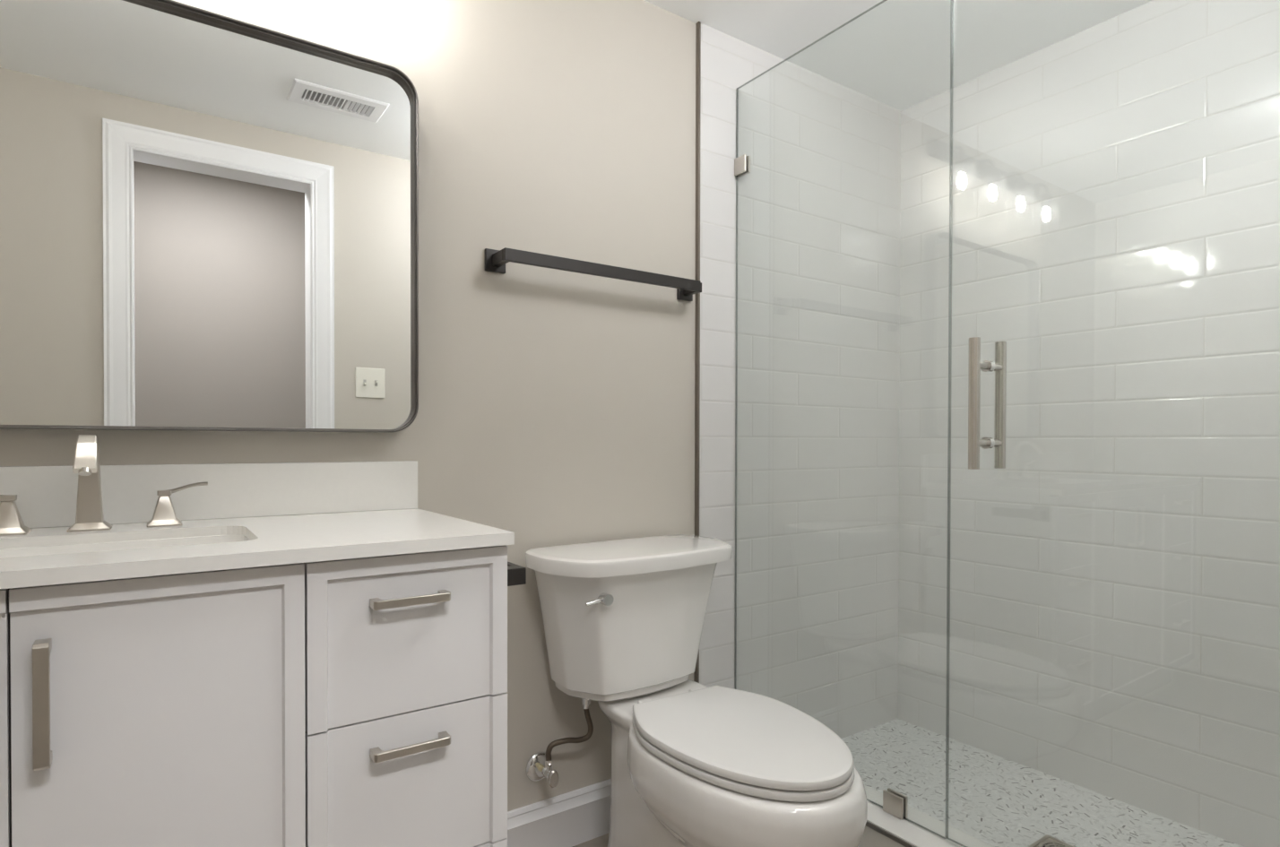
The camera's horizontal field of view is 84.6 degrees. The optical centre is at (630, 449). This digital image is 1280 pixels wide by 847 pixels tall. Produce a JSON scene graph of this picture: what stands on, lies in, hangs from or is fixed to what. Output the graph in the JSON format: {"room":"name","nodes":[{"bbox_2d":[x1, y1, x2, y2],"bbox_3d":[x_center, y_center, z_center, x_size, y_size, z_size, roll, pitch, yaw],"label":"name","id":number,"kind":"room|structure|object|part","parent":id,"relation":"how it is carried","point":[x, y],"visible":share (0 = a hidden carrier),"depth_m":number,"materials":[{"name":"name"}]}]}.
{"room":"bathroom","nodes":[
{"label":"bathroom","id":0,"kind":"room"},
{"bbox_2d":[0,0,900,812],"bbox_3d":[-0.415,-0.105,1.694,3.532,2.262,0.110,0,1,-34],"label":"wall","id":1,"kind":"structure","parent":0,"point":[557,407],"depth_m":1.94,"materials":[{"name":"beige paint"}]},
{"bbox_2d":[0,460,417,528],"bbox_3d":[-1.010,0.081,1.221,1.281,0.106,0.020,0,1,-34],"label":"backsplash","id":2,"kind":"structure","parent":1,"relation":"attached to","point":[47,496],"depth_m":1.36,"materials":[{"name":"white stone"}]},
{"bbox_2d":[0,0,418,432],"bbox_3d":[-0.835,-0.430,1.320,0.862,0.786,0.046,0,1,-34],"label":"wall mirror","id":3,"kind":"object","parent":1,"relation":"attached to","point":[209,220],"visible":1,"depth_m":1.33,"materials":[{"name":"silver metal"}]},
{"bbox_2d":[343,0,394,21],"bbox_3d":[-0.828,-1.030,1.253,0.890,0.291,0.154,0,1,-34],"label":"vanity light","id":4,"kind":"object","parent":1,"relation":"attached to","point":[393,3],"visible":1,"depth_m":1.44,"materials":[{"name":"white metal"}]},
{"bbox_2d":[506,778,610,846],"bbox_3d":[-0.785,0.961,1.388,2.365,0.136,0.017,0,1,-34],"label":"baseboard","id":5,"kind":"structure","parent":1,"relation":"attached to","point":[572,818],"depth_m":1.80,"materials":[{"name":"white paint"}]},
{"bbox_2d":[525,698,593,788],"bbox_3d":[-0.174,0.714,1.760,0.154,0.245,0.088,0,1,-34],"label":"supply valve","id":6,"kind":"object","parent":1,"relation":"attached to","point":[539,766],"visible":0.96,"depth_m":1.75,"materials":[{"name":"silver metal"}]},
{"bbox_3d":[-0.188,0.799,1.708,0.027,0.044,0.017,0,1,-34],"label":"valve knob","id":7,"kind":"part","parent":6,"relation":"part of","materials":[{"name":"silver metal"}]},
{"bbox_2d":[484,247,701,301],"bbox_3d":[-0.065,-0.455,1.827,0.636,0.053,0.080,0,1,-34],"label":"towel bar","id":8,"kind":"object","parent":1,"relation":"attached to","point":[496,261],"visible":1,"depth_m":1.75,"materials":[{"name":"brown metal"}]},
{"bbox_3d":[-0.326,-0.454,1.691,0.052,0.053,0.009,0,1,-34],"label":"mounting plate","id":9,"kind":"part","parent":8,"relation":"part of","materials":[{"name":"brown metal"}]},
{"bbox_3d":[-0.306,-0.454,1.662,0.020,0.027,0.060,0,1,-34],"label":"post","id":10,"kind":"part","parent":8,"relation":"part of","materials":[{"name":"brown metal"}]},
{"bbox_3d":[0.156,-0.457,2.022,0.052,0.053,0.009,0,1,-34],"label":"mounting plate","id":11,"kind":"part","parent":8,"relation":"part of","materials":[{"name":"brown metal"}]},
{"bbox_3d":[0.176,-0.457,1.993,0.020,0.027,0.060,0,1,-34],"label":"post","id":12,"kind":"part","parent":8,"relation":"part of","materials":[{"name":"brown metal"}]},
{"bbox_2d":[693,21,700,683],"bbox_3d":[0.193,-0.108,2.052,0.008,2.262,0.016,0,1,-34],"label":"trim","id":13,"kind":"structure","parent":1,"relation":"attached to","point":[698,23],"depth_m":2.04,"materials":[{"name":"brown metal"}]},
{"bbox_2d":[643,0,1152,111],"bbox_3d":[0.040,-1.269,1.022,3.532,0.080,1.712,0,1,-34],"label":"ceiling","id":14,"kind":"structure","parent":0,"point":[896,54],"depth_m":2.08,"materials":[{"name":"white paint"}]},
{"bbox_2d":[572,718,1244,846],"bbox_3d":[0.365,1.057,0.521,3.482,0.084,2.950,0,1,-34],"label":"floor","id":15,"kind":"structure","parent":0,"point":[998,801],"depth_m":2.02,"materials":[{"name":"tile"}]},
{"bbox_2d":[0,544,507,846],"bbox_3d":[-0.864,0.595,1.012,1.274,0.875,0.509,0,1,-34],"label":"vanity cabinet","id":16,"kind":"object","parent":15,"relation":"on","point":[361,702],"visible":0.95,"depth_m":0.97,"materials":[{"name":"grey paint"}]},
{"bbox_3d":[-0.865,0.540,0.739,0.318,0.751,0.018,0,1,-34],"label":"door","id":17,"kind":"part","parent":16,"relation":"part of","materials":[{"name":"grey paint"}]},
{"bbox_3d":[-0.697,0.301,0.832,0.016,0.149,0.028,0,1,-34],"label":"handle","id":18,"kind":"part","parent":16,"relation":"part of","materials":[{"name":"silver metal"}]},
{"bbox_3d":[-0.600,0.538,0.921,0.317,0.751,0.018,0,1,-34],"label":"door","id":19,"kind":"part","parent":16,"relation":"part of","materials":[{"name":"grey paint"}]},
{"bbox_2d":[0,508,514,588],"bbox_3d":[-0.868,0.146,1.014,1.281,0.020,0.523,0,1,-34],"label":"countertop","id":20,"kind":"structure","parent":16,"relation":"on","point":[293,539],"depth_m":1.08,"materials":[{"name":"white stone"}]},
{"bbox_2d":[0,434,207,536],"bbox_3d":[-0.891,0.055,1.155,0.343,0.159,0.145,0,1,-34],"label":"faucet","id":21,"kind":"object","parent":20,"relation":"on","point":[90,514],"visible":1,"depth_m":1.17,"materials":[{"name":"silver metal"}]},
{"bbox_3d":[-0.891,0.055,1.154,0.058,0.159,0.137,0,1,-34],"label":"spout","id":22,"kind":"part","parent":21,"relation":"part of","materials":[{"name":"silver metal"}]},
{"bbox_3d":[-0.804,0.069,1.271,0.066,0.020,0.015,0,1,-34],"label":"lever","id":23,"kind":"part","parent":21,"relation":"part of","materials":[{"name":"silver metal"}]},
{"bbox_2d":[0,535,250,558],"bbox_3d":[-0.810,0.217,1.037,0.468,0.131,0.262,0,1,-34],"label":"sink","id":24,"kind":"object","parent":20,"relation":"in","point":[216,539],"visible":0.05,"depth_m":1.16,"materials":[{"name":"white ceramic"}]},
{"bbox_3d":[-0.339,0.284,1.097,0.308,0.245,0.018,0,1,-34],"label":"drawer","id":25,"kind":"part","parent":16,"relation":"part of","materials":[{"name":"grey paint"}]},
{"bbox_3d":[-0.339,0.531,1.099,0.308,0.242,0.018,0,1,-34],"label":"drawer","id":26,"kind":"part","parent":16,"relation":"part of","materials":[{"name":"grey paint"}]},
{"bbox_3d":[-0.336,0.230,1.079,0.118,0.012,0.028,0,1,-34],"label":"handle","id":27,"kind":"part","parent":16,"relation":"part of","materials":[{"name":"silver metal"}]},
{"bbox_3d":[-0.337,0.456,1.081,0.118,0.012,0.028,0,1,-34],"label":"handle","id":28,"kind":"part","parent":16,"relation":"part of","materials":[{"name":"silver metal"}]},
{"bbox_3d":[-0.340,0.783,1.102,0.308,0.258,0.018,0,1,-34],"label":"drawer","id":29,"kind":"part","parent":16,"relation":"part of","materials":[{"name":"grey paint"}]},
{"bbox_2d":[507,562,526,586],"bbox_3d":[-0.245,0.217,1.274,0.047,0.052,0.166,0,1,-34],"label":"toilet paper holder","id":30,"kind":"object","parent":16,"relation":"attached to","point":[516,575],"visible":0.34,"depth_m":1.22,"materials":[{"name":"brown metal"}]},
{"bbox_2d":[524,534,867,846],"bbox_3d":[0.169,0.636,1.559,0.573,0.784,0.783,0,1,-34],"label":"toilet","id":31,"kind":"object","parent":15,"relation":"on","point":[693,764],"visible":1,"depth_m":1.58,"materials":[{"name":"white porcelain"},{"name":"white plastic"},{"name":"chrome"}]},
{"bbox_3d":[-0.081,0.341,1.576,0.043,0.015,0.008,0,1,-29],"label":"lever arm","id":32,"kind":"part","parent":31,"relation":"part of","materials":[{"name":"silver metal"}]},
{"bbox_3d":[-0.059,0.337,1.590,0.027,0.027,0.038,0,1,-34],"label":"flush lever","id":33,"kind":"part","parent":31,"relation":"part of","materials":[{"name":"silver metal"}]},
{"bbox_3d":[0.013,0.436,1.769,0.488,0.317,0.247,0,1,-34],"label":"tank","id":34,"kind":"part","parent":31,"relation":"part of","materials":[{"name":"white ceramic"}]},
{"bbox_3d":[0.022,0.262,1.755,0.546,0.039,0.276,0,1,-34],"label":"tank lid","id":35,"kind":"part","parent":31,"relation":"part of","materials":[{"name":"white ceramic"}]},
{"bbox_3d":[0.183,0.818,1.558,0.392,0.421,0.743,0,1,-34],"label":"bowl","id":36,"kind":"part","parent":31,"relation":"part of","materials":[{"name":"white ceramic"}]},
{"bbox_3d":[0.240,0.594,1.475,0.368,0.016,0.499,0,1,-34],"label":"seat lid","id":37,"kind":"part","parent":31,"relation":"part of","materials":[{"name":"white plastic"}]},
{"bbox_3d":[0.240,0.615,1.475,0.371,0.017,0.502,0,1,-34],"label":"seat","id":38,"kind":"part","parent":31,"relation":"part of","materials":[{"name":"white plastic"}]},
{"bbox_2d":[857,784,994,846],"bbox_3d":[0.737,0.961,1.515,0.143,0.177,1.508,0,1,-34],"label":"shower curb","id":39,"kind":"object","parent":15,"relation":"on","point":[882,829],"visible":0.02,"depth_m":1.62,"materials":[{"name":"white stone"}]},
{"bbox_2d":[734,0,951,838],"bbox_3d":[0.513,-0.108,1.847,0.023,1.954,0.688,0,1,-34],"label":"screen","id":40,"kind":"object","parent":39,"relation":"on","point":[895,803],"visible":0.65,"depth_m":1.74,"materials":[{"name":"clear glass"}]},
{"bbox_2d":[1028,834,1075,846],"bbox_3d":[1.068,1.001,1.751,0.110,0.004,0.110,0,1,-34],"label":"shower drain","id":41,"kind":"object","parent":15,"relation":"on","point":[1047,841],"visible":1,"depth_m":1.79,"materials":[{"name":"silver metal"}]},
{"bbox_2d":[897,0,1279,846],"bbox_3d":[1.520,-0.104,1.905,0.100,2.262,1.750,0,1,-34],"label":"wall","id":42,"kind":"structure","parent":0,"point":[1115,585],"depth_m":2.02,"materials":[{"name":"white tile"}]},
{"bbox_3d":[1.456,-0.096,1.088,0.931,2.262,0.010,0,1,-34],"label":"wall","id":43,"kind":"structure","parent":0,"visible":0},
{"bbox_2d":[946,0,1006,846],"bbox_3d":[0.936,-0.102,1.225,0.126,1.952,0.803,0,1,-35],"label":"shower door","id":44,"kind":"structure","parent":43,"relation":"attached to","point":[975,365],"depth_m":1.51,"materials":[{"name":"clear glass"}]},
{"bbox_3d":[0.934,-0.105,1.228,0.008,1.946,0.795,0,1,-35],"label":"door glass","id":45,"kind":"part","parent":44,"relation":"part of","materials":[{"name":"clear glass"}]},
{"bbox_3d":[0.712,-0.096,1.457,0.022,0.272,0.022,0,1,-35],"label":"pull handle","id":46,"kind":"part","parent":44,"relation":"part of","materials":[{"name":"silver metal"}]},
{"bbox_2d":[981,437,994,449],"bbox_3d":[0.755,-0.015,1.487,0.014,0.025,0.025,0,1,-35],"label":"washer","id":47,"kind":"object","parent":44,"relation":"in","point":[990,442],"depth_m":1.48,"materials":[{"name":"silver metal"}]},
{"bbox_2d":[981,360,995,371],"bbox_3d":[0.755,-0.177,1.486,0.014,0.025,0.025,0,1,-35],"label":"washer","id":48,"kind":"object","parent":44,"relation":"in","point":[990,366],"depth_m":1.48,"materials":[{"name":"silver metal"}]}
]}

